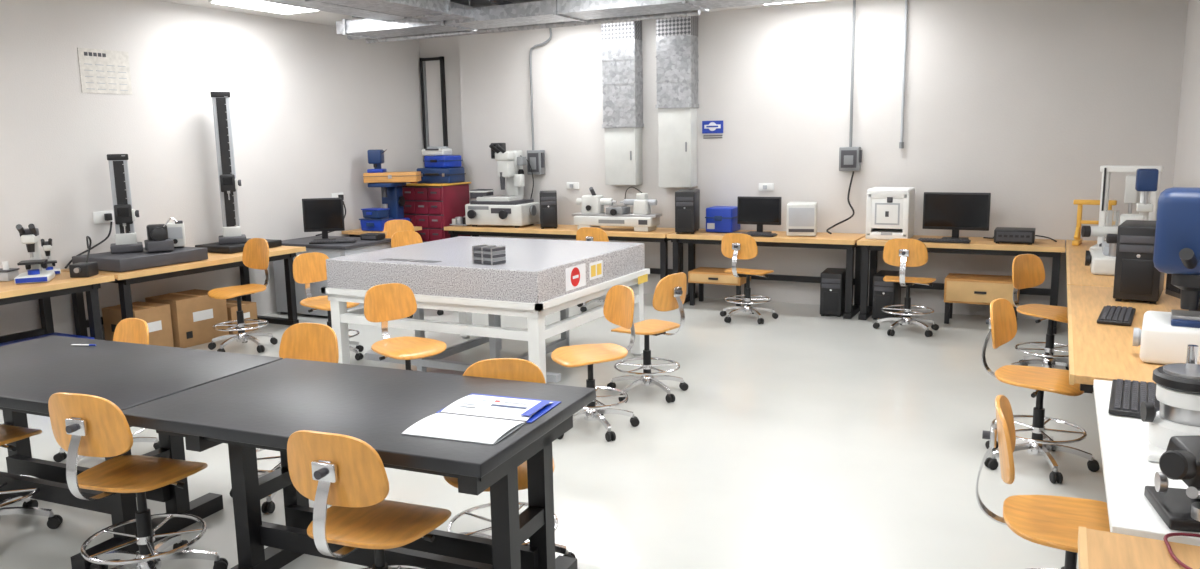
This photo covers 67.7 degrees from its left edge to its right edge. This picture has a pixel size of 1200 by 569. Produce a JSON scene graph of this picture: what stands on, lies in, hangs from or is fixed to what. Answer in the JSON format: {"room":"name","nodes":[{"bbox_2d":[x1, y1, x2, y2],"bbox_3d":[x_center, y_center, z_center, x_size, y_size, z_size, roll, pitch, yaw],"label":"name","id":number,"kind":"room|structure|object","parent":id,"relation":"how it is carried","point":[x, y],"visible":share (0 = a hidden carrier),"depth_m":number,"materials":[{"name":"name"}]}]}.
{"room":"science laboratory","nodes":[
{"label":"science laboratory","id":0,"kind":"room"},
{"bbox_2d":[0,0,424,339],"bbox_3d":[-4.928,-0.719,6.303,0.150,3.000,12.000,4,10,27],"label":"wall","id":1,"kind":"structure","parent":0,"point":[309,102],"depth_m":8.21,"materials":[{"name":"paint"}]},
{"bbox_2d":[93,210,113,223],"bbox_3d":[-4.185,-0.569,7.561,0.050,0.100,0.180,4,10,27],"label":"power outlet","id":2,"kind":"object","parent":1,"relation":"attached to","point":[101,216],"depth_m":7.55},
{"bbox_2d":[77,47,131,94],"bbox_3d":[-4.156,-1.788,7.516,0.007,0.360,0.450,4,10,27],"label":"poster","id":3,"kind":"object","parent":1,"relation":"attached to","point":[101,71],"visible":1,"depth_m":7.50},
{"bbox_2d":[419,36,463,166],"bbox_3d":[-1.865,-1.574,11.291,0.700,3.000,0.200,4,10,27],"label":"wall","id":4,"kind":"structure","parent":0,"point":[447,47],"depth_m":11.03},
{"bbox_2d":[420,56,447,167],"bbox_3d":[-2.065,-2.067,11.169,0.340,1.500,0.050,4,10,27],"label":"window","id":5,"kind":"structure","parent":4,"relation":"in","point":[432,70],"depth_m":11.13,"materials":[{"name":"black plastic"}]},
{"bbox_2d":[159,0,839,25],"bbox_3d":[-1.323,-2.010,4.160,8.460,0.100,12.300,4,10,27],"label":"ceiling","id":6,"kind":"structure","parent":0,"point":[318,17],"depth_m":8.80,"materials":[{"name":"paint"}]},
{"bbox_2d":[208,0,317,13],"bbox_3d":[-2.938,-2.534,8.062,0.640,0.045,0.890,4,10,27],"label":"ceiling light","id":7,"kind":"object","parent":6,"relation":"attached to","point":[250,4],"depth_m":8.06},
{"bbox_2d":[257,0,806,43],"bbox_3d":[-0.400,-2.108,5.658,7.740,0.215,5.800,4,10,27],"label":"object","id":8,"kind":"structure","parent":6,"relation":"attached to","point":[381,20],"depth_m":7.98,"materials":[{"name":"metal"}]},
{"bbox_2d":[0,293,1106,568],"bbox_3d":[-1.268,1.050,4.650,8.460,0.100,12.300,4,10,27],"label":"floor","id":9,"kind":"structure","parent":0,"point":[802,438],"depth_m":4.87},
{"bbox_2d":[0,424,62,528],"bbox_3d":[-2.775,0.709,3.963,0.535,0.844,0.575,2,10,21],"label":"chair","id":10,"kind":"object","parent":9,"relation":"on","point":[8,433],"visible":0.92,"depth_m":4.03,"materials":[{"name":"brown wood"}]},
{"bbox_2d":[0,332,93,345],"bbox_3d":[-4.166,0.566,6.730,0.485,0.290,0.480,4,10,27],"label":"lab table","id":11,"kind":"object","parent":9,"relation":"on","point":[55,333],"visible":0.19,"depth_m":6.83,"materials":[{"name":"black laminate"}]},
{"bbox_2d":[0,271,114,342],"bbox_3d":[-4.590,0.453,6.060,0.782,0.751,2.330,4,10,27],"label":"wooden workbench","id":12,"kind":"object","parent":9,"relation":"on","point":[61,284],"visible":0.5,"depth_m":6.74,"materials":[{"name":"brown wood"}]},
{"bbox_2d":[0,261,19,281],"bbox_3d":[-4.488,-0.100,6.682,0.210,0.140,0.150,-1,9,-3],"label":"box","id":13,"kind":"object","parent":12,"relation":"on","point":[6,273],"visible":0.91,"depth_m":6.66,"materials":[{"name":"grey plastic"}]},
{"bbox_2d":[14,224,54,283],"bbox_3d":[-4.185,-0.240,6.588,0.220,0.435,0.296,-5,10,-22],"label":"microscope","id":14,"kind":"object","parent":12,"relation":"on","point":[30,236],"visible":1,"depth_m":6.53,"materials":[{"name":"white plastic"}]},
{"bbox_2d":[41,238,60,274],"bbox_3d":[-4.306,-0.223,6.974,0.144,0.285,0.194,-7,11,-32],"label":"microscope","id":15,"kind":"object","parent":12,"relation":"on","point":[46,245],"visible":0.82,"depth_m":6.94,"materials":[{"name":"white plastic"}]},
{"bbox_2d":[69,236,98,277],"bbox_3d":[-3.934,-0.215,6.812,0.157,0.307,0.218,-1,9,-3],"label":"box","id":16,"kind":"object","parent":12,"relation":"on","point":[81,269],"visible":1,"depth_m":6.76,"materials":[{"name":"black plastic"}]},
{"bbox_2d":[53,318,159,463],"bbox_3d":[-2.718,0.602,4.896,0.535,0.760,0.575,5,11,35],"label":"chair","id":17,"kind":"object","parent":9,"relation":"on","point":[129,330],"visible":0.24,"depth_m":5.04,"materials":[{"name":"brown wood"}]},
{"bbox_2d":[48,392,227,568],"bbox_3d":[-1.817,0.768,3.488,0.535,0.844,0.575,2,10,18],"label":"chair","id":18,"kind":"object","parent":9,"relation":"on","point":[87,425],"visible":1,"depth_m":3.37,"materials":[{"name":"brown wood"}]},
{"bbox_2d":[102,301,173,346],"bbox_3d":[-3.897,0.379,7.549,0.402,0.402,0.342,3,10,25],"label":"cardboard box","id":19,"kind":"object","parent":9,"relation":"on","point":[157,316],"visible":0.49,"depth_m":7.47,"materials":[{"name":"brown cardboard"}]},
{"bbox_2d":[0,335,282,568],"bbox_3d":[-2.321,0.737,4.039,1.540,0.750,0.885,3,10,23],"label":"lab table","id":20,"kind":"object","parent":9,"relation":"on","point":[127,375],"visible":0.62,"depth_m":3.99,"materials":[{"name":"black laminate"}]},
{"bbox_2d":[60,246,305,336],"bbox_3d":[-3.606,0.131,7.961,0.782,0.751,1.940,4,10,27],"label":"wooden workbench","id":21,"kind":"object","parent":9,"relation":"on","point":[215,261],"visible":0.52,"depth_m":7.55,"materials":[{"name":"brown wood"}]},
{"bbox_2d":[72,247,207,271],"bbox_3d":[-3.824,-0.220,7.467,0.600,0.105,0.820,4,10,27],"label":"base block","id":22,"kind":"object","parent":21,"relation":"on","point":[107,261],"visible":0.74,"depth_m":7.23,"materials":[{"name":"stone"}]},
{"bbox_2d":[107,154,142,252],"bbox_3d":[-3.963,-0.675,7.418,0.240,0.805,0.290,-6,10,-27],"label":"gauge","id":23,"kind":"object","parent":22,"relation":"on","point":[124,215],"visible":1,"depth_m":7.40,"materials":[{"name":"black metal"}]},
{"bbox_2d":[144,217,176,251],"bbox_3d":[-3.647,-0.419,7.433,0.245,0.273,0.200,-7,11,-32],"label":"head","id":24,"kind":"object","parent":22,"relation":"on","point":[158,240],"visible":1,"depth_m":7.37},
{"bbox_2d":[167,220,185,247],"bbox_3d":[-3.654,-0.433,7.687,0.150,0.230,0.175,-5,10,-22],"label":"source","id":25,"kind":"object","parent":22,"relation":"on","point":[176,231],"visible":0.7,"depth_m":7.64,"materials":[{"name":"white plastic"}]},
{"bbox_2d":[195,242,244,252],"bbox_3d":[-3.381,-0.301,8.046,0.877,0.065,0.608,4,10,27],"label":"base plate","id":26,"kind":"object","parent":21,"relation":"on","point":[216,247],"depth_m":8.19,"materials":[{"name":"paint"}]},
{"bbox_2d":[210,92,246,243],"bbox_3d":[-3.478,-1.084,8.326,0.240,1.395,0.290,-5,10,-22],"label":"gauge","id":27,"kind":"object","parent":26,"relation":"on","point":[228,183],"visible":1,"depth_m":8.31,"materials":[{"name":"black metal"}]},
{"bbox_2d":[145,289,228,347],"bbox_3d":[-3.671,0.298,7.964,0.422,0.422,0.502,4,10,29],"label":"cardboard box","id":28,"kind":"object","parent":9,"relation":"on","point":[194,314],"visible":0.64,"depth_m":7.82,"materials":[{"name":"brown cardboard"}]},
{"bbox_2d":[226,300,257,333],"bbox_3d":[-3.464,0.306,8.394,0.362,0.262,0.302,3,10,26],"label":"cardboard box","id":29,"kind":"object","parent":9,"relation":"on","point":[249,309],"visible":0.49,"depth_m":8.34,"materials":[{"name":"brown cardboard"}]},
{"bbox_2d":[208,238,277,352],"bbox_3d":[-3.046,0.092,7.576,0.533,0.928,0.575,5,11,35],"label":"chair","id":30,"kind":"object","parent":9,"relation":"on","point":[256,250],"visible":1,"depth_m":7.63,"materials":[{"name":"brown wood"}]},
{"bbox_2d":[230,323,338,512],"bbox_3d":[-1.524,0.634,4.403,0.533,0.808,0.573,3,10,22],"label":"chair","id":31,"kind":"object","parent":9,"relation":"on","point":[303,341],"visible":0.42,"depth_m":4.55,"materials":[{"name":"brown wood"}]},
{"bbox_2d":[293,252,363,359],"bbox_3d":[-2.174,0.175,7.229,0.575,0.844,0.535,6,12,39],"label":"chair","id":32,"kind":"object","parent":9,"relation":"on","point":[308,268],"visible":0.56,"depth_m":7.26,"materials":[{"name":"brown wood"}]},
{"bbox_2d":[273,235,390,315],"bbox_3d":[-2.746,-0.082,9.210,1.040,0.745,0.720,4,10,27],"label":"workbench","id":33,"kind":"object","parent":9,"relation":"on","point":[332,250],"visible":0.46,"depth_m":8.97,"materials":[{"name":"metal"}]},
{"bbox_2d":[302,198,344,239],"bbox_3d":[-2.832,-0.670,9.167,0.400,0.430,0.160,-3,9,-13],"label":"computer monitor","id":34,"kind":"object","parent":33,"relation":"on","point":[323,215],"visible":0.91,"depth_m":9.14,"materials":[{"name":"black plastic"}]},
{"bbox_2d":[309,239,356,243],"bbox_3d":[-2.661,-0.429,8.914,0.440,0.024,0.150,-2,9,-8],"label":"keyboard","id":35,"kind":"object","parent":33,"relation":"on","point":[339,240],"visible":1,"depth_m":8.86,"materials":[{"name":"black plastic"}]},
{"bbox_2d":[360,233,384,239],"bbox_3d":[-2.329,-0.491,9.162,0.200,0.060,0.163,2,10,17],"label":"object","id":36,"kind":"object","parent":33,"relation":"on","point":[367,236],"visible":1,"depth_m":9.10,"materials":[{"name":"plastic"}]},
{"bbox_2d":[122,358,595,568],"bbox_3d":[-0.889,0.807,3.439,1.540,0.750,0.885,3,10,23],"label":"lab table","id":37,"kind":"object","parent":9,"relation":"on","point":[260,407],"visible":0.84,"depth_m":3.31,"materials":[{"name":"black laminate"}]},
{"bbox_2d":[401,393,560,444],"bbox_3d":[-0.408,0.459,3.135,0.375,0.016,0.502,2,10,21],"label":"brochure","id":38,"kind":"object","parent":37,"relation":"on","point":[486,419],"visible":1,"depth_m":3.09,"materials":[{"name":"paper"}]},
{"bbox_2d":[287,430,450,568],"bbox_3d":[-0.766,0.827,3.000,0.535,0.844,0.575,2,10,21],"label":"chair","id":39,"kind":"object","parent":9,"relation":"on","point":[346,473],"visible":1,"depth_m":2.77,"materials":[{"name":"brown wood"}]},
{"bbox_2d":[341,226,421,236],"bbox_3d":[-2.496,-0.271,10.341,0.562,0.751,0.730,4,10,27],"label":"wooden workbench","id":40,"kind":"object","parent":9,"relation":"on","point":[355,232],"visible":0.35,"depth_m":10.04,"materials":[{"name":"brown wood"}]},
{"bbox_2d":[359,218,392,230],"bbox_3d":[-2.511,-0.674,10.019,0.310,0.136,0.220,3,10,22],"label":"storage bin","id":41,"kind":"object","parent":40,"relation":"on","point":[367,224],"visible":0.88,"depth_m":9.93,"materials":[{"name":"blue plastic"}]},
{"bbox_2d":[361,208,389,217],"bbox_3d":[-2.514,-0.798,10.001,0.265,0.101,0.192,5,11,33],"label":"storage bin","id":42,"kind":"object","parent":41,"relation":"on","point":[367,212],"visible":1,"depth_m":9.93,"materials":[{"name":"blue plastic"}]},
{"bbox_2d":[368,182,409,220],"bbox_3d":[-2.447,-0.917,10.338,0.340,0.522,0.380,2,10,17],"label":"blue hardness tester","id":43,"kind":"object","parent":40,"relation":"on","point":[391,193],"visible":0.59,"depth_m":10.34,"materials":[{"name":"metal"}]},
{"bbox_2d":[363,171,420,182],"bbox_3d":[-2.381,-1.231,10.270,0.604,0.115,0.309,-1,9,-1],"label":"case","id":44,"kind":"object","parent":43,"relation":"on","point":[415,176],"visible":0.93,"depth_m":10.13,"materials":[{"name":"wood"}]},
{"bbox_2d":[367,149,386,172],"bbox_3d":[-2.527,-1.414,10.213,0.235,0.266,0.210,-1,9,-1],"label":"press","id":45,"kind":"object","parent":44,"relation":"on","point":[375,157],"visible":1,"depth_m":10.12,"materials":[{"name":"blue plastic"}]},
{"bbox_2d":[382,220,413,242],"bbox_3d":[-2.208,-0.253,9.796,0.533,0.878,0.575,-1,9,-3],"label":"chair","id":46,"kind":"object","parent":9,"relation":"on","point":[391,227],"visible":0.12,"depth_m":9.95,"materials":[{"name":"brown wood"}]},
{"bbox_2d":[364,283,446,369],"bbox_3d":[-1.202,0.424,5.651,0.533,0.817,0.573,-9,12,-40],"label":"chair","id":47,"kind":"object","parent":9,"relation":"on","point":[383,303],"visible":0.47,"depth_m":5.70,"materials":[{"name":"brown wood"}]},
{"bbox_2d":[391,231,443,317],"bbox_3d":[-1.828,-0.120,9.084,0.535,0.827,0.575,-9,12,-42],"label":"chair","id":48,"kind":"object","parent":9,"relation":"on","point":[401,238],"visible":0.22,"depth_m":9.16,"materials":[{"name":"brown wood"}]},
{"bbox_2d":[402,182,470,241],"bbox_3d":[-1.968,-0.608,10.834,0.640,1.240,0.585,4,10,27],"label":"cabinet","id":49,"kind":"object","parent":9,"relation":"on","point":[433,207],"visible":0.37,"depth_m":10.53,"materials":[{"name":"red metal"}]},
{"bbox_2d":[416,167,465,183],"bbox_3d":[-1.913,-1.303,10.674,0.470,0.180,0.419,3,10,22],"label":"equipment case","id":50,"kind":"object","parent":49,"relation":"on","point":[453,174],"visible":1,"depth_m":10.53,"materials":[{"name":"blue plastic"}]},
{"bbox_2d":[423,155,462,167],"bbox_3d":[-1.872,-1.465,10.650,0.350,0.140,0.315,5,11,35],"label":"equipment case","id":51,"kind":"object","parent":50,"relation":"on","point":[440,161],"visible":1,"depth_m":10.54,"materials":[{"name":"blue plastic"}]},
{"bbox_2d":[422,146,451,155],"bbox_3d":[-1.945,-1.593,10.666,0.300,0.105,0.225,2,10,21],"label":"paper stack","id":52,"kind":"object","parent":51,"relation":"on","point":[436,150],"visible":1,"depth_m":10.59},
{"bbox_2d":[321,236,649,382],"bbox_3d":[-0.800,0.189,6.802,1.832,0.901,1.700,4,10,27],"label":"table","id":53,"kind":"object","parent":9,"relation":"on","point":[539,278],"visible":0.78,"depth_m":6.22,"materials":[{"name":"white stone"}]},
{"bbox_2d":[472,244,505,264],"bbox_3d":[-0.749,-0.202,6.026,0.200,0.115,0.126,6,12,39],"label":"blocks","id":54,"kind":"object","parent":53,"relation":"on","point":[482,254],"visible":1,"depth_m":5.98,"materials":[{"name":"grey plastic"}]},
{"bbox_2d":[443,358,575,557],"bbox_3d":[-0.374,0.746,3.573,0.533,0.808,0.573,-1,9,-1],"label":"chair","id":55,"kind":"object","parent":9,"relation":"on","point":[516,369],"visible":0.11,"depth_m":3.72,"materials":[{"name":"brown wood"}]},
{"bbox_2d":[444,224,682,279],"bbox_3d":[-0.422,-0.269,10.092,2.780,0.751,0.642,4,10,27],"label":"wooden workbench","id":56,"kind":"object","parent":9,"relation":"on","point":[614,233],"visible":0.51,"depth_m":9.78,"materials":[{"name":"brown wood"}]},
{"bbox_2d":[465,143,539,227],"bbox_3d":[-1.130,-1.149,10.287,0.780,0.950,0.525,3,10,23],"label":"microscope","id":57,"kind":"object","parent":56,"relation":"on","point":[511,209],"visible":1,"depth_m":10.20,"materials":[{"name":"metal"}]},
{"bbox_2d":[539,190,557,228],"bbox_3d":[-0.579,-0.848,10.084,0.190,0.400,0.428,-1,9,-3],"label":"desktop computer","id":58,"kind":"object","parent":56,"relation":"on","point":[548,199],"visible":1,"depth_m":9.88,"materials":[{"name":"black plastic"}]},
{"bbox_2d":[572,187,661,231],"bbox_3d":[0.176,-0.822,9.630,0.980,0.466,0.284,3,10,24],"label":"machine","id":59,"kind":"object","parent":56,"relation":"on","point":[592,214],"visible":1,"depth_m":9.54,"materials":[{"name":"metal"}]},
{"bbox_2d":[576,227,608,311],"bbox_3d":[-0.006,-0.179,9.135,0.535,0.861,0.575,4,10,27],"label":"chair","id":60,"kind":"object","parent":9,"relation":"on","point":[584,233],"visible":0.18,"depth_m":8.87,"materials":[{"name":"brown wood"}]},
{"bbox_2d":[551,285,639,441],"bbox_3d":[-0.043,0.448,5.282,0.575,0.844,0.535,-5,10,-25],"label":"chair","id":61,"kind":"object","parent":9,"relation":"on","point":[618,309],"visible":0.81,"depth_m":5.31,"materials":[{"name":"brown wood"}]},
{"bbox_2d":[607,272,688,402],"bbox_3d":[0.306,0.327,5.999,0.575,0.844,0.535,6,12,39],"label":"chair","id":62,"kind":"object","parent":9,"relation":"on","point":[670,291],"visible":0.91,"depth_m":5.91,"materials":[{"name":"brown wood"}]},
{"bbox_2d":[688,267,750,305],"bbox_3d":[1.236,0.033,9.260,0.560,0.360,0.385,4,10,27],"label":"drawer unit","id":63,"kind":"object","parent":9,"relation":"on","point":[701,275],"visible":0.79,"depth_m":9.14,"materials":[{"name":"brown wood"}]},
{"bbox_2d":[720,233,777,323],"bbox_3d":[1.380,-0.089,8.470,0.535,0.844,0.575,5,11,35],"label":"chair","id":64,"kind":"object","parent":9,"relation":"on","point":[735,246],"visible":1,"depth_m":8.31,"materials":[{"name":"brown wood"}]},
{"bbox_2d":[667,229,865,318],"bbox_3d":[1.670,-0.137,9.031,1.880,0.751,0.642,4,10,27],"label":"wooden workbench","id":65,"kind":"object","parent":9,"relation":"on","point":[848,241],"visible":0.67,"depth_m":8.79,"materials":[{"name":"brown wood"}]},
{"bbox_2d":[675,189,699,233],"bbox_3d":[0.906,-0.758,9.261,0.200,0.430,0.448,1,9,13],"label":"desktop computer","id":66,"kind":"object","parent":65,"relation":"on","point":[687,201],"visible":1,"depth_m":9.05,"materials":[{"name":"black plastic"}]},
{"bbox_2d":[705,206,739,232],"bbox_3d":[1.274,-0.676,9.245,0.290,0.250,0.316,4,10,27],"label":"case","id":67,"kind":"object","parent":65,"relation":"on","point":[723,219],"visible":0.9,"depth_m":9.12,"materials":[{"name":"blue plastic"}]},
{"bbox_2d":[734,232,777,236],"bbox_3d":[1.514,-0.493,8.813,0.440,0.024,0.150,4,10,27],"label":"keyboard","id":68,"kind":"object","parent":65,"relation":"on","point":[749,233],"visible":0.84,"depth_m":8.74,"materials":[{"name":"black plastic"}]},
{"bbox_2d":[737,196,781,232],"bbox_3d":[1.603,-0.699,9.005,0.450,0.370,0.160,4,10,27],"label":"computer monitor","id":69,"kind":"object","parent":65,"relation":"on","point":[760,211],"visible":0.9,"depth_m":8.99,"materials":[{"name":"black plastic"}]},
{"bbox_2d":[786,202,817,235],"bbox_3d":[1.990,-0.648,8.798,0.280,0.310,0.347,1,9,15],"label":"scanner","id":70,"kind":"object","parent":65,"relation":"on","point":[801,216],"visible":1,"depth_m":8.64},
{"bbox_2d":[820,268,845,316],"bbox_3d":[2.272,0.074,8.694,0.200,0.420,0.388,3,10,23],"label":"desktop computer","id":71,"kind":"object","parent":9,"relation":"on","point":[833,280],"visible":0.97,"depth_m":8.53,"materials":[{"name":"black plastic"}]},
{"bbox_2d":[872,270,900,319],"bbox_3d":[2.717,0.102,8.468,0.200,0.420,0.388,4,10,27],"label":"desktop computer","id":72,"kind":"object","parent":9,"relation":"on","point":[885,293],"visible":0.8,"depth_m":8.31,"materials":[{"name":"black plastic"}]},
{"bbox_2d":[873,238,938,336],"bbox_3d":[2.670,-0.007,7.813,0.535,0.844,0.575,4,10,29],"label":"chair","id":73,"kind":"object","parent":9,"relation":"on","point":[902,252],"visible":1,"depth_m":7.64,"materials":[{"name":"brown wood"}]},
{"bbox_2d":[857,235,1064,333],"bbox_3d":[3.286,-0.035,8.211,1.710,0.751,0.642,4,10,27],"label":"wooden workbench","id":74,"kind":"object","parent":9,"relation":"on","point":[978,245],"visible":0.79,"depth_m":7.97,"materials":[{"name":"brown wood"}]},
{"bbox_2d":[866,187,914,239],"bbox_3d":[2.722,-0.670,8.381,0.380,0.470,0.368,4,10,27],"label":"printer","id":75,"kind":"object","parent":74,"relation":"on","point":[889,210],"visible":1,"depth_m":8.23,"materials":[{"name":"white plastic"}]},
{"bbox_2d":[918,238,970,243],"bbox_3d":[3.082,-0.394,8.018,0.440,0.024,0.150,4,10,27],"label":"keyboard","id":76,"kind":"object","parent":74,"relation":"on","point":[937,240],"visible":0.96,"depth_m":7.97,"materials":[{"name":"black plastic"}]},
{"bbox_2d":[922,192,990,239],"bbox_3d":[3.249,-0.625,8.165,0.570,0.430,0.160,4,10,29],"label":"computer monitor","id":77,"kind":"object","parent":74,"relation":"on","point":[954,211],"visible":0.85,"depth_m":8.14,"materials":[{"name":"black plastic"}]},
{"bbox_2d":[994,227,1035,244],"bbox_3d":[3.659,-0.431,7.890,0.320,0.121,0.287,4,10,27],"label":"switch","id":78,"kind":"object","parent":74,"relation":"on","point":[1001,234],"visible":1,"depth_m":7.78,"materials":[{"name":"black plastic"}]},
{"bbox_2d":[944,273,1019,323],"bbox_3d":[3.466,0.144,8.123,0.610,0.420,0.385,4,10,27],"label":"drawer unit","id":79,"kind":"object","parent":9,"relation":"on","point":[981,289],"visible":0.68,"depth_m":8.00,"materials":[{"name":"brown wood"}]},
{"bbox_2d":[1011,254,1068,369],"bbox_3d":[3.186,0.228,6.294,0.535,0.844,0.575,-6,11,-30],"label":"chair","id":80,"kind":"object","parent":9,"relation":"on","point":[1028,271],"visible":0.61,"depth_m":6.35,"materials":[{"name":"brown wood"}]},
{"bbox_2d":[981,298,1099,482],"bbox_3d":[2.271,0.514,4.608,0.575,0.844,0.535,7,12,41],"label":"chair","id":81,"kind":"object","parent":9,"relation":"on","point":[1002,322],"visible":0.94,"depth_m":4.60,"materials":[{"name":"brown wood"}]},
{"bbox_2d":[976,395,1109,568],"bbox_3d":[1.526,0.802,2.901,0.575,0.844,0.535,3,10,25],"label":"chair","id":82,"kind":"object","parent":9,"relation":"on","point":[1046,520],"visible":0.86,"depth_m":2.89,"materials":[{"name":"brown wood"}]},
{"bbox_2d":[1066,240,1166,289],"bbox_3d":[3.926,0.189,6.745,0.762,0.751,2.700,4,10,27],"label":"wooden workbench","id":83,"kind":"object","parent":9,"relation":"on","point":[1080,274],"visible":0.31,"depth_m":6.19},
{"bbox_2d":[1072,199,1116,245],"bbox_3d":[4.193,-0.526,7.602,0.320,0.380,0.240,5,11,35],"label":"stand","id":84,"kind":"object","parent":83,"relation":"on","point":[1077,236],"depth_m":7.63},
{"bbox_2d":[1081,214,1143,275],"bbox_3d":[3.545,-0.281,6.145,0.430,0.380,0.500,4,10,27],"label":"machine","id":85,"kind":"object","parent":83,"relation":"on","point":[1101,262],"visible":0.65,"depth_m":6.09,"materials":[{"name":"white plastic"}]},
{"bbox_2d":[1089,165,1162,250],"bbox_3d":[4.132,-0.584,7.009,0.420,0.685,0.400,6,12,39],"label":"machine","id":86,"kind":"object","parent":83,"relation":"on","point":[1107,217],"visible":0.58,"depth_m":7.00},
{"bbox_2d":[1135,169,1158,219],"bbox_3d":[3.975,-0.503,6.534,0.200,0.680,0.220,4,10,27],"label":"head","id":87,"kind":"object","parent":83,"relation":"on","point":[1146,179],"visible":0.64,"depth_m":6.45,"materials":[{"name":"blue plastic"}]},
{"bbox_2d":[1067,285,1188,393],"bbox_3d":[2.759,0.571,4.493,0.762,0.751,2.390,4,10,27],"label":"wooden workbench","id":88,"kind":"object","parent":9,"relation":"on","point":[1097,351],"visible":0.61,"depth_m":4.15,"materials":[{"name":"brown wood"}]},
{"bbox_2d":[1097,305,1135,325],"bbox_3d":[2.672,0.158,4.622,0.150,0.024,0.440,5,11,33],"label":"keyboard","id":89,"kind":"object","parent":88,"relation":"on","point":[1113,315],"visible":1,"depth_m":4.55,"materials":[{"name":"black plastic"}]},
{"bbox_2d":[1113,220,1164,303],"bbox_3d":[3.109,-0.137,5.138,0.220,0.430,0.428,5,11,35],"label":"desktop computer","id":90,"kind":"object","parent":88,"relation":"on","point":[1136,277],"visible":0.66,"depth_m":4.98,"materials":[{"name":"black plastic"}]},
{"bbox_2d":[1132,187,1199,364],"bbox_3d":[2.505,-0.032,3.668,0.510,0.710,0.471,5,11,32],"label":"hardness tester","id":91,"kind":"object","parent":88,"relation":"on","point":[1164,338],"visible":1,"depth_m":3.63,"materials":[{"name":"blue metal"}]},
{"bbox_2d":[1165,274,1199,310],"bbox_3d":[2.998,-0.048,4.532,0.160,0.450,0.440,0,9,7],"label":"computer monitor","id":92,"kind":"object","parent":88,"relation":"on","point":[1171,290],"visible":0.13,"depth_m":4.69,"materials":[{"name":"black plastic"}]},
{"bbox_2d":[1078,526,1199,568],"bbox_3d":[1.178,1.091,1.431,0.752,0.751,1.460,4,10,27],"label":"wooden workbench","id":93,"kind":"object","parent":9,"relation":"on","point":[1097,549],"visible":1,"depth_m":2.04,"materials":[{"name":"brown wood"}]},
{"bbox_2d":[1163,533,1199,568],"bbox_3d":[1.464,0.607,2.001,0.344,0.010,0.436,4,10,27],"label":"power cable","id":94,"kind":"object","parent":93,"relation":"on","point":[1166,536],"visible":1,"depth_m":2.07,"materials":[{"name":"red rubber"}]},
{"bbox_2d":[1093,379,1199,545],"bbox_3d":[1.897,0.868,2.741,0.680,0.750,1.480,4,10,27],"label":"workbench","id":95,"kind":"object","parent":9,"relation":"on","point":[1127,470],"visible":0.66,"depth_m":2.50,"materials":[{"name":"laminate"}]},
{"bbox_2d":[1108,379,1159,417],"bbox_3d":[1.903,0.402,3.182,0.150,0.024,0.440,4,11,31],"label":"keyboard","id":96,"kind":"object","parent":95,"relation":"on","point":[1127,396],"visible":0.82,"depth_m":3.15,"materials":[{"name":"black plastic"}]},
{"bbox_2d":[1140,345,1199,461],"bbox_3d":[1.751,0.353,2.649,0.255,0.300,0.280,4,10,27],"label":"microscope","id":97,"kind":"object","parent":95,"relation":"on","point":[1178,384],"visible":0.96,"depth_m":2.62,"materials":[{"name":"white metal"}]},
{"bbox_2d":[1144,435,1199,531],"bbox_3d":[1.481,0.467,2.197,0.221,0.227,0.251,2,10,17],"label":"microscope","id":98,"kind":"object","parent":95,"relation":"on","point":[1179,508],"visible":1,"depth_m":2.16,"materials":[{"name":"black plastic"}]},
{"bbox_2d":[458,0,1187,319],"bbox_3d":[1.689,-1.336,9.405,7.360,3.000,0.350,4,10,27],"label":"wall","id":99,"kind":"structure","parent":0,"point":[1023,103],"depth_m":8.66,"materials":[{"name":"paint"}]},
{"bbox_2d":[527,28,551,174],"bbox_3d":[-0.686,-2.084,10.231,0.341,1.641,0.134,4,10,27],"label":"switch box","id":100,"kind":"object","parent":99,"relation":"attached to","point":[536,158],"visible":0.98,"depth_m":10.30,"materials":[{"name":"grey plastic"}]},
{"bbox_2d":[601,20,643,184],"bbox_3d":[0.246,-1.978,9.724,0.410,1.779,0.209,4,10,27],"label":"electrical panel","id":101,"kind":"object","parent":99,"relation":"attached to","point":[622,61],"visible":0.97,"depth_m":9.64,"materials":[{"name":"metal"}]},
{"bbox_2d":[656,16,698,187],"bbox_3d":[0.816,-1.933,9.437,0.410,1.799,0.209,4,10,27],"label":"electrical panel","id":102,"kind":"object","parent":99,"relation":"attached to","point":[677,55],"visible":0.98,"depth_m":9.36,"materials":[{"name":"metal"}]},
{"bbox_2d":[702,120,722,137],"bbox_3d":[1.184,-1.630,9.404,0.230,0.182,0.022,4,10,27],"label":"information sign","id":103,"kind":"object","parent":99,"relation":"attached to","point":[707,126],"visible":1,"depth_m":9.40,"materials":[{"name":"blue plastic"}]},
{"bbox_2d":[759,183,773,190],"bbox_3d":[1.714,-1.005,9.231,0.160,0.080,0.030,4,10,27],"label":"power outlet","id":104,"kind":"object","parent":99,"relation":"attached to","point":[762,186],"visible":1,"depth_m":9.22,"materials":[{"name":"white plastic"}]},
{"bbox_2d":[839,0,861,170],"bbox_3d":[2.443,-1.916,8.639,0.210,1.620,0.134,4,10,27],"label":"switch box","id":105,"kind":"object","parent":99,"relation":"attached to","point":[850,158],"visible":1,"depth_m":8.68,"materials":[{"name":"grey plastic"}]},
{"bbox_2d":[826,171,854,233],"bbox_3d":[2.358,-0.800,8.754,0.260,0.610,0.085,-1,9,1],"label":"power cable","id":106,"kind":"object","parent":105,"relation":"hanging from","point":[850,205],"visible":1,"depth_m":8.76,"materials":[{"name":"black plastic"}]},
{"bbox_2d":[899,0,907,147],"bbox_3d":[2.872,-1.999,8.446,0.044,1.410,0.044,4,10,27],"label":"conduit pipe","id":107,"kind":"object","parent":99,"relation":"attached to","point":[901,143],"visible":1,"depth_m":8.44,"materials":[{"name":"grey plastic"}]},
{"bbox_2d":[1173,0,1199,187],"bbox_3d":[2.383,-0.257,2.595,0.150,3.000,12.000,4,10,27],"label":"wall","id":108,"kind":"structure","parent":0,"point":[1187,158],"depth_m":6.92,"materials":[{"name":"paint"}]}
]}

